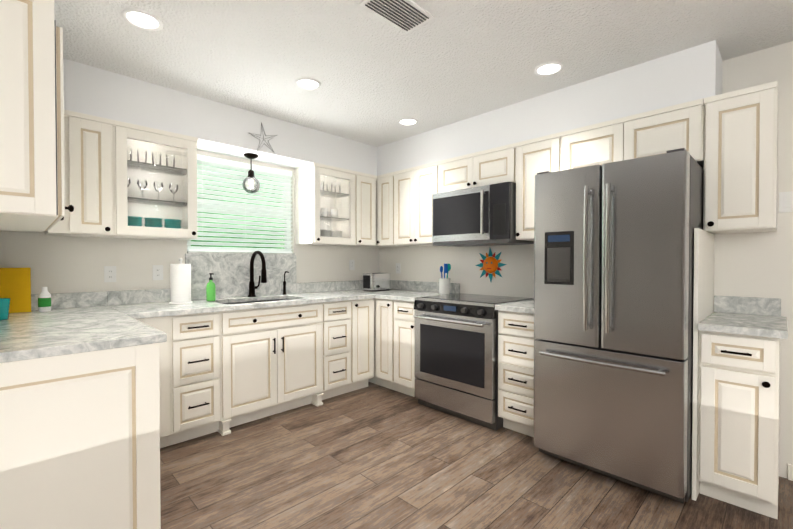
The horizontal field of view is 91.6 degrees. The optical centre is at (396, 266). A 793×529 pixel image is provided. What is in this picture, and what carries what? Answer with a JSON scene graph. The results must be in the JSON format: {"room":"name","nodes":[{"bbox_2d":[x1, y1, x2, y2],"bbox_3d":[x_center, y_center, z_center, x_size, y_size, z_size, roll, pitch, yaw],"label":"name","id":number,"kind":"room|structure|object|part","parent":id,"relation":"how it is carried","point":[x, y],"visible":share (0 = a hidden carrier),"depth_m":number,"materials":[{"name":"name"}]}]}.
{"room":"kitchen","nodes":[
{"label":"kitchen","id":0,"kind":"room"},
{"bbox_2d":[0,150,378,293],"bbox_3d":[-2.374,-0.035,2.494,6.240,2.440,0.120,-1,1,-45],"label":"wall","id":1,"kind":"structure","parent":0,"point":[65,264],"depth_m":2.79,"materials":[{"name":"white paint"}]},
{"bbox_2d":[45,110,113,236],"bbox_3d":[-2.039,-0.575,2.479,0.320,0.740,0.358,-1,1,-45],"label":"upper cabinet","id":2,"kind":"object","parent":1,"relation":"attached to","point":[88,168],"visible":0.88,"depth_m":2.40,"materials":[{"name":"white paint"}]},
{"bbox_2d":[104,266,115,281],"bbox_3d":[-2.035,0.052,2.740,0.070,0.114,0.009,-1,1,-45],"label":"electrical outlet","id":3,"kind":"object","parent":1,"relation":"attached to","point":[109,273],"visible":1,"depth_m":2.74,"materials":[{"name":"white plastic"}]},
{"bbox_2d":[107,120,197,239],"bbox_3d":[-1.747,-0.578,2.770,0.505,0.740,0.358,-1,1,-45],"label":"upper cabinet","id":4,"kind":"object","parent":1,"relation":"attached to","point":[155,183],"visible":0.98,"depth_m":2.77,"materials":[{"name":"white paint"}]},
{"bbox_2d":[153,265,162,279],"bbox_3d":[-1.825,0.044,2.949,0.070,0.114,0.009,-1,1,-45],"label":"electrical outlet","id":5,"kind":"object","parent":1,"relation":"attached to","point":[157,272],"visible":1,"depth_m":2.95,"materials":[{"name":"white plastic"}]},
{"bbox_2d":[187,168,290,251],"bbox_3d":[-1.397,-0.520,3.480,0.955,0.815,0.050,-1,1,-45],"label":"window","id":6,"kind":"structure","parent":1,"relation":"in","point":[247,216],"depth_m":3.54,"materials":[{"name":"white glass"}]},
{"bbox_2d":[187,154,291,252],"bbox_3d":[-1.361,-0.528,3.444,0.935,0.793,0.047,-1,1,-45],"label":"window blinds","id":7,"kind":"object","parent":6,"relation":"attached to","point":[227,165],"visible":0.75,"depth_m":3.41,"materials":[{"name":"white plastic"}]},
{"bbox_2d":[187,251,294,254],"bbox_3d":[-1.354,-0.121,3.442,0.953,0.018,0.070,-1,1,-45],"label":"window sill","id":8,"kind":"structure","parent":1,"relation":"attached to","point":[194,252],"depth_m":3.33,"materials":[{"name":"wood"}]},
{"bbox_2d":[295,163,355,245],"bbox_3d":[-0.690,-0.591,3.819,0.495,0.740,0.358,-1,1,-45],"label":"upper cabinet","id":9,"kind":"object","parent":1,"relation":"attached to","point":[324,204],"visible":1,"depth_m":3.73,"materials":[{"name":"white paint"}]},
{"bbox_2d":[349,260,354,269],"bbox_3d":[-0.493,-0.022,4.270,0.070,0.114,0.009,-1,1,-45],"label":"electrical outlet","id":10,"kind":"object","parent":1,"relation":"attached to","point":[351,264],"visible":1,"depth_m":4.27,"materials":[{"name":"white plastic"}]},
{"bbox_2d":[343,171,376,246],"bbox_3d":[-0.415,-0.595,4.091,0.279,0.740,0.358,-1,1,-45],"label":"upper cabinet","id":11,"kind":"object","parent":1,"relation":"attached to","point":[365,209],"visible":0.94,"depth_m":3.98,"materials":[{"name":"white paint"}]},
{"bbox_2d":[54,0,792,146],"bbox_3d":[-0.043,-1.266,0.129,6.240,0.080,6.740,-1,1,-45],"label":"ceiling","id":12,"kind":"structure","parent":0,"point":[378,77],"depth_m":2.20,"materials":[{"name":"white paint"}]},
{"bbox_2d":[121,8,162,30],"bbox_3d":[-1.280,-1.244,1.945,0.176,0.008,0.176,-1,1,-45],"label":"recessed light","id":13,"kind":"object","parent":12,"relation":"in","point":[142,19],"visible":1,"depth_m":1.94,"materials":[{"name":"white plastic"}]},
{"bbox_2d":[63,59,376,175],"bbox_3d":[-1.248,-1.110,3.291,3.260,0.310,0.318,-1,1,-45],"label":"soffit","id":14,"kind":"structure","parent":12,"relation":"attached to","point":[215,127],"depth_m":2.92,"materials":[{"name":"white paint"}]},
{"bbox_2d":[242,153,259,192],"bbox_3d":[-1.240,-0.791,3.287,0.144,0.327,0.144,-1,1,-45],"label":"pendant light","id":15,"kind":"object","parent":14,"relation":"hanging from","point":[250,178],"visible":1,"depth_m":3.27,"materials":[{"name":"clear glass"}]},
{"bbox_2d":[249,122,276,151],"bbox_3d":[-1.107,-1.068,3.198,0.258,0.256,0.004,-1,1,-45],"label":"art","id":16,"kind":"object","parent":14,"relation":"attached to","point":[263,137],"visible":0.98,"depth_m":3.20,"materials":[{"name":"silver metal"}]},
{"bbox_2d":[295,77,320,89],"bbox_3d":[-0.606,-1.253,2.642,0.176,0.008,0.176,-1,1,-45],"label":"recessed light","id":17,"kind":"object","parent":12,"relation":"in","point":[305,83],"visible":1,"depth_m":2.64,"materials":[{"name":"white plastic"}]},
{"bbox_2d":[359,0,434,33],"bbox_3d":[0.006,-1.241,1.869,0.330,0.012,0.190,-1,1,-45],"label":"ceiling vent","id":18,"kind":"object","parent":12,"relation":"in","point":[407,16],"visible":1,"depth_m":1.88,"materials":[{"name":"white plastic"}]},
{"bbox_2d":[398,118,417,125],"bbox_3d":[0.100,-1.262,3.357,0.176,0.008,0.176,-1,1,-45],"label":"recessed light","id":19,"kind":"object","parent":12,"relation":"in","point":[408,121],"visible":1,"depth_m":3.35,"materials":[{"name":"white plastic"}]},
{"bbox_2d":[534,61,563,75],"bbox_3d":[0.963,-1.250,2.438,0.176,0.008,0.176,-1,1,-45],"label":"recessed light","id":20,"kind":"object","parent":12,"relation":"in","point":[549,68],"visible":1,"depth_m":2.43,"materials":[{"name":"white plastic"}]},
{"bbox_2d":[377,40,721,175],"bbox_3d":[0.890,-1.109,3.224,0.318,0.310,2.787,-1,1,-45],"label":"ceiling soffit","id":21,"kind":"structure","parent":12,"relation":"attached to","point":[688,75],"depth_m":2.65,"materials":[{"name":"white paint"}]},
{"bbox_2d":[160,382,792,528],"bbox_3d":[-0.043,1.239,0.160,6.240,0.050,6.740,-1,1,-45],"label":"floor","id":22,"kind":"structure","parent":0,"point":[373,456],"depth_m":2.13,"materials":[{"name":"brown wood"}]},
{"bbox_2d":[0,343,160,528],"bbox_3d":[-1.544,0.757,1.744,0.622,0.875,0.885,-1,1,-45],"label":"base cabinet","id":23,"kind":"object","parent":22,"relation":"on","point":[79,440],"visible":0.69,"depth_m":1.47,"materials":[{"name":"white paint"}]},
{"bbox_2d":[0,291,166,362],"bbox_3d":[-1.748,0.249,1.961,0.647,0.135,1.519,-1,1,-45],"label":"countertop","id":24,"kind":"structure","parent":23,"relation":"on","point":[74,323],"depth_m":1.72,"materials":[{"name":"stone"}]},
{"bbox_2d":[0,298,9,319],"bbox_3d":[-2.107,0.225,2.044,0.084,0.110,0.084,-1,1,-45],"label":"cup","id":25,"kind":"object","parent":24,"relation":"on","point":[4,306],"visible":1,"depth_m":2.04,"materials":[{"name":"ceramic"}]},
{"bbox_2d":[0,268,30,312],"bbox_3d":[-2.349,0.141,2.329,0.213,0.270,0.074,-1,1,-36],"label":"box","id":26,"kind":"object","parent":24,"relation":"on","point":[15,285],"visible":0.89,"depth_m":2.34,"materials":[{"name":"yellow cardboard"}]},
{"bbox_2d":[38,287,50,311],"bbox_3d":[-2.177,0.200,2.383,0.061,0.150,0.059,-1,1,-45],"label":"bottle","id":27,"kind":"object","parent":24,"relation":"on","point":[44,300],"visible":1,"depth_m":2.37,"materials":[{"name":"white plastic"}]},
{"bbox_2d":[136,316,170,447],"bbox_3d":[-1.764,0.746,2.601,0.269,0.875,0.597,-1,1,-45],"label":"cabinet filler","id":28,"kind":"object","parent":22,"relation":"on","point":[162,324],"visible":0.15,"depth_m":2.46,"materials":[{"name":"white paint"}]},
{"bbox_2d":[167,312,219,445],"bbox_3d":[-1.539,0.744,2.786,0.312,0.875,0.651,-1,1,-45],"label":"base cabinet","id":29,"kind":"object","parent":22,"relation":"on","point":[194,375],"visible":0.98,"depth_m":2.57,"materials":[{"name":"white paint"}]},
{"bbox_2d":[217,303,323,435],"bbox_3d":[-1.129,0.739,3.193,0.843,0.875,0.651,-1,1,-45],"label":"base cabinet","id":30,"kind":"object","parent":22,"relation":"on","point":[270,361],"depth_m":2.95,"materials":[{"name":"white paint"}]},
{"bbox_2d":[107,254,418,318],"bbox_3d":[-0.901,0.094,3.416,2.606,0.409,0.644,-1,1,-45],"label":"countertop","id":31,"kind":"structure","parent":30,"relation":"on","point":[231,277],"depth_m":3.29,"materials":[{"name":"stone"}]},
{"bbox_2d":[169,258,191,303],"bbox_3d":[-1.609,0.101,2.875,0.150,0.336,0.150,-1,1,-45],"label":"paper towel holder","id":32,"kind":"object","parent":31,"relation":"on","point":[180,282],"visible":1,"depth_m":2.82,"materials":[{"name":"white paper"}]},
{"bbox_2d":[206,273,215,300],"bbox_3d":[-1.452,0.159,3.016,0.066,0.218,0.068,-1,1,-45],"label":"soap bottle","id":33,"kind":"object","parent":31,"relation":"on","point":[210,291],"visible":1,"depth_m":2.99,"materials":[{"name":"green plastic"}]},
{"bbox_2d":[222,299,291,304],"bbox_3d":[-1.124,0.409,3.184,0.724,0.215,0.444,-1,1,-45],"label":"sink basin","id":34,"kind":"object","parent":31,"relation":"in","point":[256,301],"visible":0.1,"depth_m":3.37,"materials":[{"name":"silver metal"}]},
{"bbox_2d":[248,251,266,296],"bbox_3d":[-1.181,0.061,3.334,0.114,0.404,0.288,-1,1,-45],"label":"faucet","id":35,"kind":"object","parent":31,"relation":"on","point":[253,287],"visible":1,"depth_m":3.37,"materials":[{"name":"black metal"}]},
{"bbox_2d":[282,271,288,294],"bbox_3d":[-1.032,0.150,3.599,0.040,0.220,0.095,-1,1,-45],"label":"soap dispenser","id":36,"kind":"object","parent":31,"relation":"on","point":[284,287],"visible":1,"depth_m":3.61,"materials":[{"name":"black metal"}]},
{"bbox_2d":[363,273,390,291],"bbox_3d":[-0.218,0.161,4.121,0.310,0.186,0.182,-1,1,-45],"label":"toaster","id":37,"kind":"object","parent":31,"relation":"on","point":[372,282],"visible":1,"depth_m":4.05,"materials":[{"name":"silver metal"}]},
{"bbox_3d":[-0.953,1.129,3.021,0.839,0.100,0.100,-1,1,-45],"label":"sink base cabinet foot","id":38,"kind":"part","parent":30,"relation":"part of","materials":[{"name":"white wood"}]},
{"bbox_2d":[322,300,350,399],"bbox_3d":[-0.721,0.734,3.598,0.306,0.875,0.651,-1,1,-45],"label":"base cabinet","id":39,"kind":"object","parent":22,"relation":"on","point":[336,348],"visible":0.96,"depth_m":3.39,"materials":[{"name":"white paint"}]},
{"bbox_2d":[345,298,373,392],"bbox_3d":[-0.514,0.731,3.805,0.281,0.875,0.648,-1,1,-45],"label":"base cabinet","id":40,"kind":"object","parent":22,"relation":"on","point":[362,341],"depth_m":3.60,"materials":[{"name":"white paint"}]},
{"bbox_2d":[368,298,382,385],"bbox_3d":[-0.196,0.727,4.140,0.597,0.875,0.619,-1,1,-45],"label":"base cabinet","id":41,"kind":"object","parent":22,"relation":"on","point":[376,380],"visible":0.12,"depth_m":3.73,"materials":[{"name":"white paint"}]},
{"bbox_2d":[376,298,399,391],"bbox_3d":[0.090,0.731,3.815,0.648,0.875,0.246,-1,1,-45],"label":"base cabinet","id":42,"kind":"object","parent":22,"relation":"on","point":[385,318],"visible":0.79,"depth_m":3.60,"materials":[{"name":"white paint"}]},
{"bbox_2d":[394,300,414,396],"bbox_3d":[0.280,0.734,3.622,0.651,0.875,0.297,-1,1,-45],"label":"base cabinet","id":43,"kind":"object","parent":22,"relation":"on","point":[404,347],"visible":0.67,"depth_m":3.42,"materials":[{"name":"white paint"}]},
{"bbox_2d":[375,281,459,301],"bbox_3d":[0.205,0.228,3.696,0.644,0.135,0.518,-1,1,-45],"label":"countertop","id":44,"kind":"structure","parent":43,"relation":"on","point":[428,288],"depth_m":3.75,"materials":[{"name":"stone"}]},
{"bbox_2d":[439,264,450,293],"bbox_3d":[0.461,0.113,3.710,0.115,0.291,0.110,-1,1,-45],"label":"utensil crock","id":45,"kind":"object","parent":44,"relation":"on","point":[444,285],"visible":1,"depth_m":3.67,"materials":[{"name":"white ceramic"}]},
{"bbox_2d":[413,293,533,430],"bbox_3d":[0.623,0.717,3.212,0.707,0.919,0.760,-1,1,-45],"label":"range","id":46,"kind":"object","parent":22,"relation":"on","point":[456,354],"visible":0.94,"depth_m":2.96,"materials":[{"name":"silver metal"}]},
{"bbox_2d":[498,310,534,436],"bbox_3d":[1.048,0.743,2.847,0.651,0.875,0.352,-1,1,-45],"label":"base cabinet","id":47,"kind":"object","parent":22,"relation":"on","point":[516,338],"visible":0.5,"depth_m":2.67,"materials":[{"name":"white paint"}]},
{"bbox_2d":[495,299,533,313],"bbox_3d":[1.051,0.238,2.844,0.644,0.135,0.352,-1,1,-45],"label":"countertop","id":48,"kind":"structure","parent":47,"relation":"on","point":[526,306],"depth_m":2.69,"materials":[{"name":"stone"}]},
{"bbox_2d":[533,148,713,502],"bbox_3d":[1.377,0.304,2.358,0.865,1.765,0.788,-1,1,-45],"label":"fridge","id":49,"kind":"object","parent":22,"relation":"on","point":[696,197],"depth_m":2.03,"materials":[{"name":"silver metal"}]},
{"bbox_3d":[1.004,-0.060,2.269,0.110,1.005,0.378,-1,1,-45],"label":"fridge door","id":50,"kind":"part","parent":49,"relation":"part of","materials":[{"name":"silver metal"}]},
{"bbox_3d":[1.144,0.784,2.150,0.095,0.660,0.760,-1,1,-45],"label":"fridge drawer","id":51,"kind":"part","parent":49,"relation":"part of","materials":[{"name":"silver metal"}]},
{"bbox_3d":[1.175,-0.026,2.170,0.318,1.100,0.734,-1,1,-45],"label":"fridge handle","id":52,"kind":"part","parent":49,"relation":"part of","materials":[{"name":"silver metal"}]},
{"bbox_3d":[1.278,-0.056,2.003,0.095,1.005,0.378,-1,1,-45],"label":"fridge door","id":53,"kind":"part","parent":49,"relation":"part of","materials":[{"name":"silver metal"}]},
{"bbox_3d":[1.736,0.495,2.175,0.617,1.388,0.019,-1,1,-45],"label":"fridge side panel","id":54,"kind":"part","parent":49,"relation":"part of","materials":[{"name":"white wood"}]},
{"bbox_2d":[697,330,780,519],"bbox_3d":[1.835,0.753,2.055,0.651,0.875,0.292,-1,1,-45],"label":"base cabinet","id":55,"kind":"object","parent":22,"relation":"on","point":[738,412],"visible":1,"depth_m":1.85,"materials":[{"name":"white paint"}]},
{"bbox_2d":[698,296,787,338],"bbox_3d":[1.846,0.248,2.042,0.644,0.135,0.317,-1,1,-45],"label":"countertop","id":56,"kind":"structure","parent":55,"relation":"on","point":[755,316],"depth_m":2.09,"materials":[{"name":"stone"}]},
{"bbox_2d":[379,41,792,478],"bbox_3d":[2.129,-0.032,2.300,0.120,2.440,6.500,-1,1,-45],"label":"wall","id":57,"kind":"structure","parent":0,"point":[756,264],"depth_m":2.27,"materials":[{"name":"white paint"}]},
{"bbox_2d":[359,172,404,246],"bbox_3d":[-0.128,-0.596,4.225,0.358,0.740,0.572,-1,1,-45],"label":"upper cabinet","id":58,"kind":"object","parent":57,"relation":"attached to","point":[384,210],"visible":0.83,"depth_m":4.01,"materials":[{"name":"white paint"}]},
{"bbox_2d":[396,263,400,273],"bbox_3d":[0.017,0.017,4.337,0.009,0.114,0.070,-1,1,-45],"label":"electrical outlet","id":59,"kind":"object","parent":57,"relation":"attached to","point":[398,267],"visible":1,"depth_m":4.33,"materials":[{"name":"white plastic"}]},
{"bbox_2d":[393,162,437,245],"bbox_3d":[0.277,-0.591,3.817,0.358,0.740,0.577,-1,1,-45],"label":"upper cabinet","id":60,"kind":"object","parent":57,"relation":"attached to","point":[415,188],"visible":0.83,"depth_m":3.71,"materials":[{"name":"white paint"}]},
{"bbox_2d":[437,143,515,192],"bbox_3d":[0.748,-0.808,3.340,0.358,0.295,0.760,-1,1,-45],"label":"upper cabinet","id":61,"kind":"object","parent":57,"relation":"attached to","point":[496,165],"visible":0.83,"depth_m":3.20,"materials":[{"name":"white paint"}]},
{"bbox_2d":[432,182,533,246],"bbox_3d":[0.707,-0.421,3.304,0.472,0.463,0.758,-1,1,-45],"label":"microwave","id":62,"kind":"object","parent":61,"relation":"attached to","point":[485,215],"visible":0.98,"depth_m":3.13,"materials":[{"name":"silver metal"}]},
{"bbox_2d":[475,248,506,281],"bbox_3d":[0.843,-0.017,3.482,0.034,0.324,0.324,-1,1,-45],"label":"art","id":63,"kind":"object","parent":57,"relation":"attached to","point":[492,264],"visible":1,"depth_m":3.48},
{"bbox_2d":[514,132,561,240],"bbox_3d":[1.138,-0.581,2.948,0.358,0.740,0.350,-1,1,-45],"label":"upper cabinet","id":64,"kind":"object","parent":57,"relation":"attached to","point":[534,156],"visible":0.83,"depth_m":2.88,"materials":[{"name":"white paint"}]},
{"bbox_2d":[560,98,703,169],"bbox_3d":[1.541,-0.775,2.541,0.358,0.340,0.792,-1,1,-45],"label":"upper cabinet","id":65,"kind":"object","parent":57,"relation":"attached to","point":[664,130],"visible":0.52,"depth_m":2.38,"materials":[{"name":"white paint"}]},
{"bbox_2d":[703,81,778,233],"bbox_3d":[1.924,-0.571,2.156,0.358,0.740,0.294,-1,1,-45],"label":"upper cabinet","id":66,"kind":"object","parent":57,"relation":"attached to","point":[740,179],"visible":1,"depth_m":2.05,"materials":[{"name":"white paint"}]},
{"bbox_2d":[779,191,792,212],"bbox_3d":[2.181,-0.363,2.148,0.014,0.114,0.070,-1,1,-45],"label":"light switch","id":67,"kind":"object","parent":57,"relation":"attached to","point":[785,201],"visible":1,"depth_m":2.15,"materials":[{"name":"white plastic"}]},
{"bbox_2d":[788,463,792,480],"bbox_3d":[3.281,1.158,1.059,0.014,0.090,3.095,-1,1,-45],"label":"baseboard","id":68,"kind":"structure","parent":57,"relation":"attached to","point":[790,471],"depth_m":2.15,"materials":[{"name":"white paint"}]},
{"bbox_3d":[-1.989,-0.024,1.651,0.120,2.440,1.620,-1,1,-45],"label":"wall","id":69,"kind":"structure","parent":0,"visible":0},
{"bbox_2d":[0,0,73,231],"bbox_3d":[-1.764,-0.616,1.760,0.357,0.840,1.107,-1,1,-45],"label":"upper cabinet","id":70,"kind":"object","parent":69,"relation":"attached to","point":[32,190],"visible":1,"depth_m":1.41,"materials":[{"name":"white paint"}]},
{"label":"outside","id":71,"kind":"structure","parent":0,"visible":0},
{"bbox_2d":[191,164,284,248],"bbox_3d":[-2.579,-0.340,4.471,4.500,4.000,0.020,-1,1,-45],"label":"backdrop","id":72,"kind":"structure","parent":71,"point":[239,220],"depth_m":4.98,"materials":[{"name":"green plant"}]}
]}

